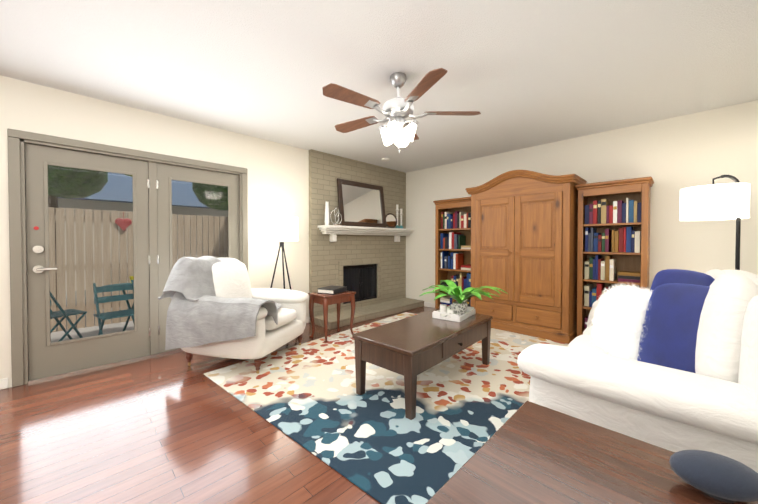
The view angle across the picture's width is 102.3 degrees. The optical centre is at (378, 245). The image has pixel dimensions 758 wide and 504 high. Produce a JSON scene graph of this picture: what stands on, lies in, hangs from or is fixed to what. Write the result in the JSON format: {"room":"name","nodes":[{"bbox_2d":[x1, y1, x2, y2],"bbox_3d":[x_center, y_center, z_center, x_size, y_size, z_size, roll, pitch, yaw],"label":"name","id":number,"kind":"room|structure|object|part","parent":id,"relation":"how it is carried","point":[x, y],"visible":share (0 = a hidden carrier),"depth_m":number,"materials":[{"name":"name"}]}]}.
{"room":"living room","nodes":[
{"label":"living room","id":0,"kind":"room"},
{"bbox_2d":[57,172,227,291],"bbox_3d":[-10.611,-1.015,10.749,8.300,4.320,17.800,1,1,45],"label":"sky","id":1,"kind":"structure","parent":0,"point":[105,197],"depth_m":8.88,"materials":[{"name":"blue"}]},
{"bbox_2d":[0,75,308,387],"bbox_3d":[-2.134,-0.120,3.443,0.160,2.510,7.210,1,1,45],"label":"wall","id":2,"kind":"structure","parent":0,"point":[278,179],"depth_m":3.28,"materials":[{"name":"white paint"}]},
{"bbox_2d":[0,378,7,389],"bbox_3d":[-3.799,1.120,1.669,0.014,0.085,2.260,1,1,45],"label":"baseboard","id":3,"kind":"structure","parent":2,"relation":"attached to","point":[3,383],"depth_m":2.45,"materials":[{"name":"white"}]},
{"bbox_2d":[7,128,247,386],"bbox_3d":[-2.367,0.092,3.195,0.185,2.095,1.905,1,1,45],"label":"door","id":4,"kind":"structure","parent":2,"relation":"attached to","point":[37,355],"depth_m":2.86,"materials":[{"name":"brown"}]},
{"bbox_2d":[0,306,434,503],"bbox_3d":[-0.095,1.226,1.429,6.000,0.120,7.610,1,1,45],"label":"floor","id":5,"kind":"structure","parent":0,"point":[171,428],"depth_m":1.78,"materials":[{"name":"brown wood"}]},
{"bbox_2d":[158,256,308,373],"bbox_3d":[-1.395,0.620,3.169,1.067,1.039,1.117,0,1,14],"label":"armchair","id":6,"kind":"object","parent":5,"relation":"on","point":[219,307],"visible":1,"depth_m":2.77,"materials":[{"name":"white fabric"}]},
{"bbox_2d":[158,256,281,350],"bbox_3d":[-1.416,0.520,2.936,1.185,0.832,1.059,1,1,45],"label":"throw","id":7,"kind":"object","parent":6,"relation":"on","point":[214,306],"depth_m":2.74,"materials":[{"name":"grey fabric"}]},
{"bbox_2d":[265,216,297,289],"bbox_3d":[-1.170,0.386,3.831,0.473,1.492,0.473,1,1,45],"label":"lamp","id":8,"kind":"object","parent":5,"relation":"on","point":[281,228],"visible":0.92,"depth_m":3.66,"materials":[{"name":"black"}]},
{"bbox_2d":[314,298,423,329],"bbox_3d":[-0.068,1.062,5.002,0.450,0.100,2.109,1,1,45],"label":"hearth","id":9,"kind":"object","parent":5,"relation":"on","point":[369,312],"depth_m":4.79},
{"bbox_2d":[204,312,568,503],"bbox_3d":[0.441,1.137,3.058,2.620,0.008,3.120,1,1,40],"label":"rug","id":10,"kind":"object","parent":5,"relation":"on","point":[374,442],"visible":0.58,"depth_m":2.19,"materials":[{"name":"multicoloured carpet"}]},
{"bbox_2d":[308,285,355,342],"bbox_3d":[-0.583,0.827,3.824,0.362,0.616,0.480,1,1,45],"label":"side table","id":11,"kind":"object","parent":10,"relation":"on","point":[326,296],"visible":0.94,"depth_m":3.74,"materials":[{"name":"brown wood"}]},
{"bbox_2d":[318,285,346,294],"bbox_3d":[-0.582,0.549,3.820,0.327,0.060,0.363,1,1,45],"label":"book","id":12,"kind":"object","parent":11,"relation":"on","point":[328,290],"depth_m":3.73,"materials":[{"name":"grey paper"}]},
{"bbox_2d":[352,280,507,419],"bbox_3d":[0.526,0.758,2.715,0.844,0.778,1.541,1,1,45],"label":"coffee table","id":13,"kind":"object","parent":10,"relation":"on","point":[410,349],"visible":1,"depth_m":2.36,"materials":[{"name":"brown wood"}]},
{"bbox_2d":[432,304,474,321],"bbox_3d":[0.727,0.640,2.939,0.322,0.065,0.433,1,1,45],"label":"tray","id":14,"kind":"object","parent":13,"relation":"on","point":[455,314],"depth_m":2.84,"materials":[{"name":"white"}]},
{"bbox_2d":[433,197,470,308],"bbox_3d":[1.272,0.188,4.874,0.740,1.852,0.355,1,1,45],"label":"bookcase","id":15,"kind":"object","parent":5,"relation":"on","point":[453,240],"visible":0.56,"depth_m":4.90,"materials":[{"name":"brown wood"}]},
{"bbox_2d":[440,211,470,306],"bbox_3d":[1.288,0.228,4.887,0.566,1.568,0.246,1,1,45],"label":"books","id":16,"kind":"object","parent":15,"relation":"on","point":[455,226],"depth_m":4.87,"materials":[{"name":"multicoloured paper"}]},
{"bbox_2d":[465,170,586,343],"bbox_3d":[1.908,0.077,4.093,1.362,2.098,0.561,1,1,45],"label":"armoire","id":17,"kind":"object","parent":5,"relation":"on","point":[524,233],"visible":0.96,"depth_m":3.81,"materials":[{"name":"brown wood"}]},
{"bbox_2d":[425,401,757,503],"bbox_3d":[0.546,0.821,0.558,0.760,0.716,0.660,1,1,45],"label":"end table","id":18,"kind":"object","parent":5,"relation":"on","point":[528,452],"visible":1,"depth_m":0.71,"materials":[{"name":"brown wood"}]},
{"bbox_2d":[575,176,653,335],"bbox_3d":[2.666,0.209,3.485,0.675,1.852,0.355,1,1,45],"label":"bookcase","id":19,"kind":"object","parent":5,"relation":"on","point":[613,246],"visible":0.73,"depth_m":3.46,"materials":[{"name":"brown wood"}]},
{"bbox_2d":[584,198,640,328],"bbox_3d":[2.680,0.251,3.500,0.504,1.565,0.248,1,1,45],"label":"books","id":20,"kind":"object","parent":19,"relation":"on","point":[612,227],"depth_m":3.47,"materials":[{"name":"multicoloured paper"}]},
{"bbox_2d":[517,269,757,472],"bbox_3d":[1.800,0.626,1.992,1.026,1.018,2.225,1,1,45],"label":"sofa","id":21,"kind":"object","parent":5,"relation":"on","point":[668,360],"visible":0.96,"depth_m":1.32,"materials":[{"name":"white fabric"}]},
{"bbox_2d":[637,269,714,372],"bbox_3d":[1.715,0.441,1.676,0.439,0.579,0.937,1,1,45],"label":"throw blanket","id":22,"kind":"object","parent":21,"relation":"on","point":[676,317],"depth_m":1.55,"materials":[{"name":"fabric"}]},
{"bbox_2d":[680,175,749,269],"bbox_3d":[2.893,0.272,2.592,0.491,1.753,0.444,1,1,45],"label":"arc floor lamp","id":23,"kind":"object","parent":5,"relation":"on","point":[726,201],"visible":0.79,"depth_m":2.48,"materials":[{"name":"black"}]},
{"bbox_2d":[309,149,405,322],"bbox_3d":[-0.299,-0.146,5.214,0.247,2.510,2.110,1,1,45],"label":"brick wall","id":24,"kind":"structure","parent":0,"point":[329,260],"depth_m":4.89,"materials":[{"name":"beige brick"}]},
{"bbox_2d":[343,264,376,303],"bbox_3d":[-0.314,0.616,5.093,0.044,0.602,0.772,1,1,45],"label":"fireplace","id":25,"kind":"object","parent":24,"relation":"attached to","point":[360,281],"visible":0.73,"depth_m":5.13,"materials":[{"name":"black metal"}]},
{"bbox_2d":[318,178,413,241],"bbox_3d":[-0.118,-0.558,5.097,0.219,0.977,2.008,1,1,45],"label":"mantel shelf","id":26,"kind":"object","parent":24,"relation":"attached to","point":[361,210],"visible":1,"depth_m":4.97,"materials":[{"name":"white painted wood"}]},
{"bbox_2d":[325,202,329,224],"bbox_3d":[-0.760,-0.473,4.462,0.072,0.345,0.072,1,1,45],"label":"candlestick","id":27,"kind":"object","parent":26,"relation":"on","point":[327,220],"depth_m":4.44,"materials":[{"name":"white wax"}]},
{"bbox_3d":[-0.261,-0.677,5.020,0.124,0.737,1.000,1,1,45],"label":"mirror frame","id":28,"kind":"part","parent":26,"relation":"part of","materials":[{"name":"brown wood"}]},
{"bbox_3d":[0.207,-0.450,5.418,0.090,0.269,0.268,1,1,45],"label":"round mirror plate","id":29,"kind":"part","parent":26,"relation":"part of","materials":[{"name":"clear glass"}]},
{"bbox_2d":[0,0,757,172],"bbox_3d":[-0.095,-1.404,1.390,6.000,0.120,7.610,1,1,45],"label":"ceiling","id":30,"kind":"structure","parent":0,"point":[520,74],"depth_m":2.25,"materials":[{"name":"white paint"}]},
{"bbox_2d":[322,68,480,152],"bbox_3d":[0.109,-1.047,2.447,1.263,0.625,1.255,1,1,45],"label":"ceiling fan","id":31,"kind":"object","parent":30,"relation":"hanging from","point":[398,110],"visible":1,"depth_m":2.37,"materials":[{"name":"brown wood"}]},
{"bbox_2d":[406,100,757,302],"bbox_3d":[2.507,-0.128,4.018,5.920,2.510,0.160,1,1,45],"label":"wall","id":32,"kind":"structure","parent":0,"point":[672,157],"depth_m":3.34,"materials":[{"name":"white paint"}]},
{"bbox_2d":[424,302,434,307],"bbox_3d":[2.623,1.088,3.799,5.100,0.085,0.014,1,1,45],"label":"baseboard","id":33,"kind":"structure","parent":32,"relation":"attached to","point":[427,304],"depth_m":5.50,"materials":[{"name":"white wood"}]},
{"label":"outside","id":34,"kind":"structure","parent":0,"visible":0},
{"bbox_2d":[50,290,133,342],"bbox_3d":[-7.307,1.263,9.607,15.840,0.200,24.000,1,1,45],"label":"patio","id":35,"kind":"structure","parent":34,"point":[92,330],"depth_m":4.53,"materials":[{"name":"grey concrete"}]},
{"bbox_2d":[48,165,107,307],"bbox_3d":[-6.347,-0.721,5.519,2.320,3.906,2.425,1,1,45],"label":"tree","id":36,"kind":"object","parent":35,"relation":"on","point":[98,182],"depth_m":5.46,"materials":[{"name":"green plant"}]},
{"bbox_2d":[50,280,133,341],"bbox_3d":[-3.407,0.843,3.754,1.159,0.833,1.249,1,1,45],"label":"outdoor chairs","id":37,"kind":"object","parent":35,"relation":"on","point":[129,312],"depth_m":3.62,"materials":[{"name":"teal"}]},
{"bbox_2d":[48,207,227,331],"bbox_3d":[-4.087,0.207,3.341,2.448,2.100,5.700,1,1,45],"label":"fence","id":38,"kind":"object","parent":35,"relation":"on","point":[177,219],"depth_m":4.74,"materials":[{"name":"brown wood"}]},
{"bbox_2d":[115,212,131,230],"bbox_3d":[-4.112,-0.392,4.911,0.036,0.310,0.210,1,1,45],"label":"heart","id":39,"kind":"object","parent":38,"relation":"hanging from","point":[126,223],"depth_m":4.90,"materials":[{"name":"red"}]},
{"bbox_2d":[192,182,227,210],"bbox_3d":[-3.490,-0.846,7.386,3.933,4.101,2.950,1,1,45],"label":"tree","id":40,"kind":"object","parent":35,"relation":"on","point":[218,194],"depth_m":6.95,"materials":[{"name":"green plant"}]}
]}

